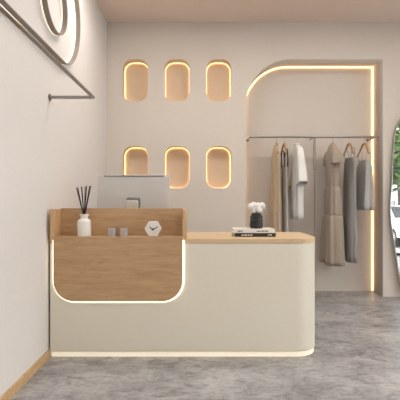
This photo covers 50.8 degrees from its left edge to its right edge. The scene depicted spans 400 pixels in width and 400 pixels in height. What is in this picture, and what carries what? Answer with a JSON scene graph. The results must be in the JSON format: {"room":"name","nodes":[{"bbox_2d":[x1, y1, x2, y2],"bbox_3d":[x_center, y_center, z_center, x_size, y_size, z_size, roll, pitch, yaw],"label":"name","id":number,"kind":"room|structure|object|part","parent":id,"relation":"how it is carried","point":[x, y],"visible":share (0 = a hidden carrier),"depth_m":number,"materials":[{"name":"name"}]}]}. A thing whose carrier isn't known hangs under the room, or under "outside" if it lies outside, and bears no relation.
{"room":"clothing store","nodes":[
{"label":"clothing store","id":0,"kind":"room"},
{"bbox_2d":[0,0,106,396],"bbox_3d":[-1.205,-0.505,1.470,0.100,3.411,8.340,0,0,0],"label":"wall","id":1,"kind":"structure","parent":0,"point":[53,148],"depth_m":2.97,"materials":[{"name":"paint"}]},
{"bbox_2d":[0,350,49,399],"bbox_3d":[-1.148,1.169,0.298,0.014,0.062,5.796,0,0,0],"label":"baseboard","id":2,"kind":"structure","parent":1,"relation":"attached to","point":[37,365],"depth_m":2.75,"materials":[{"name":"brown wood"}]},
{"bbox_2d":[0,0,80,64],"bbox_3d":[-1.130,-1.597,2.460,0.050,0.956,2.876,0,0,0],"label":"ring","id":3,"kind":"object","parent":1,"relation":"attached to","point":[3,3],"visible":0.97,"depth_m":3.39,"materials":[{"name":"white metal"}]},
{"bbox_2d":[0,4,94,100],"bbox_3d":[-0.981,-0.788,1.243,0.348,0.052,4.026,0,0,0],"label":"wall rail","id":4,"kind":"object","parent":1,"relation":"attached to","point":[3,10],"visible":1,"depth_m":2.29,"materials":[{"name":"metal"}]},
{"bbox_2d":[40,0,67,35],"bbox_3d":[-1.130,-1.545,3.270,0.050,0.496,0.506,0,0,0],"label":"ring","id":5,"kind":"object","parent":1,"relation":"attached to","point":[44,3],"visible":1,"depth_m":3.29,"materials":[{"name":"white metal"}]},
{"bbox_2d":[10,291,399,399],"bbox_3d":[1.823,1.250,1.520,6.155,0.100,8.240,0,0,0],"label":"floor","id":6,"kind":"structure","parent":0,"point":[356,354],"depth_m":2.93,"materials":[{"name":"grey concrete"}]},
{"bbox_2d":[50,208,314,355],"bbox_3d":[-0.113,0.633,3.511,2.061,1.134,0.693,0,0,0],"label":"reception desk","id":7,"kind":"object","parent":6,"relation":"on","point":[177,291],"visible":1,"depth_m":3.20,"materials":[{"name":"beige paint"}]},
{"bbox_3d":[-1.117,0.182,3.265,0.026,0.225,0.200,0,0,0],"label":"panel","id":8,"kind":"part","parent":7,"relation":"part of","materials":[{"name":"brown wood"}]},
{"bbox_2d":[76,185,90,236],"bbox_3d":[-0.896,0.084,3.255,0.104,0.393,0.103,0,0,-32],"label":"reed diffuser","id":9,"kind":"object","parent":7,"relation":"on","point":[83,224],"visible":1,"depth_m":3.23,"materials":[{"name":"white ceramic"}]},
{"bbox_2d":[77,214,90,236],"bbox_3d":[-0.895,0.195,3.255,0.104,0.171,0.104,0,0,0],"label":"bottle","id":10,"kind":"object","parent":9,"relation":"attached to","point":[83,224],"depth_m":3.21,"materials":[{"name":"white ceramic"}]},
{"bbox_2d":[108,228,115,236],"bbox_3d":[-0.679,0.248,3.250,0.060,0.064,0.060,0,0,-8],"label":"candle cup","id":11,"kind":"object","parent":7,"relation":"on","point":[111,231],"visible":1,"depth_m":3.22,"materials":[{"name":"clear glass"}]},
{"bbox_2d":[53,235,182,238],"bbox_3d":[-0.618,0.286,3.255,0.972,0.013,0.180,0,0,0],"label":"shelf","id":12,"kind":"object","parent":7,"relation":"attached to","point":[54,236],"depth_m":3.16,"materials":[{"name":"brown wood"}]},
{"bbox_3d":[-0.618,0.528,3.174,0.972,0.470,0.018,0,0,0],"label":"panel","id":13,"kind":"part","parent":7,"relation":"part of","materials":[{"name":"brown wood"}]},
{"bbox_3d":[-0.618,0.179,3.355,0.972,0.227,0.020,0,0,0],"label":"panel","id":14,"kind":"part","parent":7,"relation":"part of","materials":[{"name":"brown wood"}]},
{"bbox_2d":[120,228,127,236],"bbox_3d":[-0.588,0.248,3.250,0.060,0.064,0.060,0,0,-8],"label":"candle cup","id":15,"kind":"object","parent":7,"relation":"on","point":[123,231],"visible":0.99,"depth_m":3.22,"materials":[{"name":"clear glass"}]},
{"bbox_2d":[97,175,169,207],"bbox_3d":[-0.576,0.041,3.655,0.626,0.520,0.191,0,0,0],"label":"desktop computer","id":16,"kind":"object","parent":7,"relation":"on","point":[114,191],"visible":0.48,"depth_m":3.65,"materials":[{"name":"silver metal"}]},
{"bbox_2d":[104,175,163,176],"bbox_3d":[-0.576,-0.208,3.667,0.524,0.013,0.006,0,0,0],"label":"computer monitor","id":17,"kind":"object","parent":16,"relation":"attached to","point":[104,175],"depth_m":3.66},
{"bbox_2d":[145,221,161,235],"bbox_3d":[-0.361,0.222,3.247,0.130,0.114,0.043,0,0,4],"label":"desk clock","id":18,"kind":"object","parent":7,"relation":"on","point":[153,228],"visible":1,"depth_m":3.23,"materials":[{"name":"white plastic"}]},
{"bbox_2d":[50,232,314,243],"bbox_3d":[-0.113,0.312,3.527,2.061,0.038,0.661,0,0,0],"label":"countertop","id":19,"kind":"structure","parent":7,"relation":"on","point":[192,237],"depth_m":3.20,"materials":[{"name":"brown wood"}]},
{"bbox_3d":[-0.118,0.185,3.265,0.027,0.231,0.200,0,0,0],"label":"panel","id":20,"kind":"part","parent":7,"relation":"part of","materials":[{"name":"brown wood"}]},
{"bbox_2d":[232,233,275,236],"bbox_3d":[0.438,0.278,3.457,0.325,0.030,0.226,0,0,-1],"label":"book","id":21,"kind":"object","parent":7,"relation":"on","point":[233,234],"visible":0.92,"depth_m":3.35,"materials":[{"name":"black paper"}]},
{"bbox_2d":[232,227,274,232],"bbox_3d":[0.433,0.248,3.457,0.330,0.030,0.216,0,0,1],"label":"book","id":22,"kind":"object","parent":21,"relation":"on","point":[235,229],"visible":1,"depth_m":3.35,"materials":[{"name":"white paper"}]},
{"bbox_2d":[247,202,265,228],"bbox_3d":[0.465,0.125,3.466,0.126,0.217,0.119,0,0,38],"label":"flower vase","id":23,"kind":"object","parent":22,"relation":"on","point":[256,222],"visible":1,"depth_m":3.43,"materials":[{"name":"black ceramic"}]},
{"bbox_2d":[389,120,399,283],"bbox_3d":[2.664,0.062,5.181,0.667,2.278,0.037,0,-1,0],"label":"floor mirror","id":24,"kind":"object","parent":6,"relation":"on","point":[394,195],"visible":1,"depth_m":5.17,"materials":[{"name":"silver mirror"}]},
{"bbox_2d":[96,0,399,21],"bbox_3d":[1.873,-2.271,1.470,6.255,0.120,8.340,0,0,0],"label":"ceiling","id":25,"kind":"structure","parent":0,"point":[112,10],"depth_m":4.91,"materials":[{"name":"paint"}]},
{"bbox_2d":[107,22,399,296],"bbox_3d":[1.873,-0.505,5.385,6.055,3.411,0.310,0,0,0],"label":"wall","id":26,"kind":"structure","parent":0,"point":[197,123],"depth_m":5.23,"materials":[{"name":"paint"}]},
{"bbox_2d":[123,59,147,101],"bbox_3d":[-0.804,-1.488,5.311,0.316,0.527,0.161,0,0,0],"label":"wall niche","id":27,"kind":"object","parent":26,"relation":"attached to","point":[135,71],"visible":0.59,"depth_m":5.38,"materials":[{"name":"paint"}]},
{"bbox_2d":[123,146,147,174],"bbox_3d":[-0.804,-0.407,5.311,0.316,0.527,0.161,0,0,0],"label":"wall niche","id":28,"kind":"object","parent":26,"relation":"attached to","point":[135,158],"visible":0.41,"depth_m":5.38,"materials":[{"name":"paint"}]},
{"bbox_2d":[164,59,189,101],"bbox_3d":[-0.287,-1.488,5.311,0.320,0.527,0.161,0,0,0],"label":"wall niche","id":29,"kind":"object","parent":26,"relation":"attached to","point":[176,71],"visible":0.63,"depth_m":5.38,"materials":[{"name":"paint"}]},
{"bbox_2d":[164,146,189,188],"bbox_3d":[-0.287,-0.407,5.311,0.320,0.527,0.161,0,0,0],"label":"wall niche","id":30,"kind":"object","parent":26,"relation":"attached to","point":[176,158],"visible":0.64,"depth_m":5.38,"materials":[{"name":"paint"}]},
{"bbox_2d":[206,146,230,188],"bbox_3d":[0.233,-0.407,5.311,0.316,0.527,0.161,0,0,0],"label":"wall niche","id":31,"kind":"object","parent":26,"relation":"attached to","point":[218,158],"visible":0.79,"depth_m":5.38,"materials":[{"name":"paint"}]},
{"bbox_2d":[206,59,230,101],"bbox_3d":[0.233,-1.488,5.311,0.316,0.527,0.161,0,0,0],"label":"wall niche","id":32,"kind":"object","parent":26,"relation":"attached to","point":[218,71],"visible":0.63,"depth_m":5.38,"materials":[{"name":"paint"}]},
{"bbox_2d":[246,68,371,290],"bbox_3d":[1.873,-0.505,5.590,6.255,3.411,0.100,0,0,0],"label":"wall","id":33,"kind":"structure","parent":0,"point":[283,101],"depth_m":5.54,"materials":[{"name":"paint"}]},
{"bbox_2d":[247,67,372,290],"bbox_3d":[1.422,-0.280,5.532,1.698,2.940,0.015,0,0,0],"label":"light strip","id":34,"kind":"object","parent":33,"relation":"attached to","point":[278,67],"visible":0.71,"depth_m":5.52,"materials":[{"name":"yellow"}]},
{"bbox_2d":[246,136,377,296],"bbox_3d":[1.415,0.196,5.382,1.618,2.006,0.314,0,0,0],"label":"rail","id":35,"kind":"object","parent":33,"relation":"attached to","point":[310,137],"visible":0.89,"depth_m":5.25,"materials":[{"name":"metal"}]},
{"bbox_2d":[280,136,286,156],"bbox_3d":[1.044,-0.679,5.255,0.039,0.254,0.401,0,0,0],"label":"hanger","id":36,"kind":"object","parent":35,"relation":"hanging from","point":[284,144],"visible":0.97,"depth_m":5.22,"materials":[{"name":"brown wood"}]},
{"bbox_2d":[281,148,288,231],"bbox_3d":[1.056,-0.069,5.252,0.084,1.128,0.371,0,0,0],"label":"dress","id":37,"kind":"object","parent":36,"relation":"hanging from","point":[284,178],"visible":0.82,"depth_m":5.15,"materials":[{"name":"grey fabric"}]},
{"bbox_3d":[1.431,0.413,5.255,0.011,1.562,0.011,0,0,0],"label":"support post","id":38,"kind":"part","parent":35,"relation":"part of","materials":[{"name":"metal"}]},
{"bbox_2d":[343,135,353,155],"bbox_3d":[1.856,-0.679,5.255,0.039,0.254,0.401,0,0,0],"label":"hanger","id":39,"kind":"object","parent":35,"relation":"hanging from","point":[348,144],"visible":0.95,"depth_m":5.25,"materials":[{"name":"brown wood"}]},
{"bbox_2d":[343,147,356,262],"bbox_3d":[1.868,0.061,5.263,0.087,1.419,0.307,0,0,-4],"label":"pinafore","id":40,"kind":"object","parent":39,"relation":"hanging from","point":[349,177],"visible":0.98,"depth_m":5.17,"materials":[{"name":"grey fabric"}]},
{"bbox_2d":[356,135,369,156],"bbox_3d":[2.043,-0.679,5.255,0.039,0.254,0.401,0,0,0],"label":"hanger","id":41,"kind":"object","parent":35,"relation":"hanging from","point":[363,144],"visible":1,"depth_m":5.25,"materials":[{"name":"brown wood"}]},
{"bbox_2d":[356,148,374,209],"bbox_3d":[2.067,-0.258,5.263,0.180,0.767,0.403,0,0,0],"label":"dress","id":42,"kind":"object","parent":41,"relation":"hanging from","point":[364,174],"visible":0.94,"depth_m":5.15,"materials":[{"name":"grey fabric"}]},
{"bbox_3d":[0.948,-0.679,5.255,0.039,0.254,0.401,0,0,0],"label":"hanger","id":43,"kind":"object","parent":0,"visible":0},
{"bbox_2d":[269,144,281,231],"bbox_3d":[0.949,-0.093,5.253,0.130,1.196,0.422,0,0,0],"label":"dress","id":44,"kind":"object","parent":43,"relation":"hanging from","point":[275,214],"visible":0.88,"depth_m":5.12,"materials":[{"name":"beige fabric"}]},
{"bbox_3d":[1.204,-0.679,5.255,0.039,0.254,0.401,0,0,0],"label":"hanger","id":45,"kind":"object","parent":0,"visible":0},
{"bbox_2d":[288,143,307,219],"bbox_3d":[1.198,-0.234,5.216,0.132,0.939,0.683,0,0,0],"label":"shirt","id":46,"kind":"object","parent":45,"relation":"hanging from","point":[297,173],"visible":0.99,"depth_m":5.07,"materials":[{"name":"white fabric"}]},
{"bbox_3d":[1.647,-0.679,5.255,0.039,0.254,0.401,0,0,0],"label":"hanger","id":47,"kind":"object","parent":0,"visible":0},
{"bbox_2d":[319,144,344,266],"bbox_3d":[1.659,0.049,5.253,0.279,1.483,0.529,0,0,3],"label":"dress","id":48,"kind":"object","parent":47,"relation":"hanging from","point":[332,253],"visible":1,"depth_m":5.10,"materials":[{"name":"beige fabric"}]}
]}

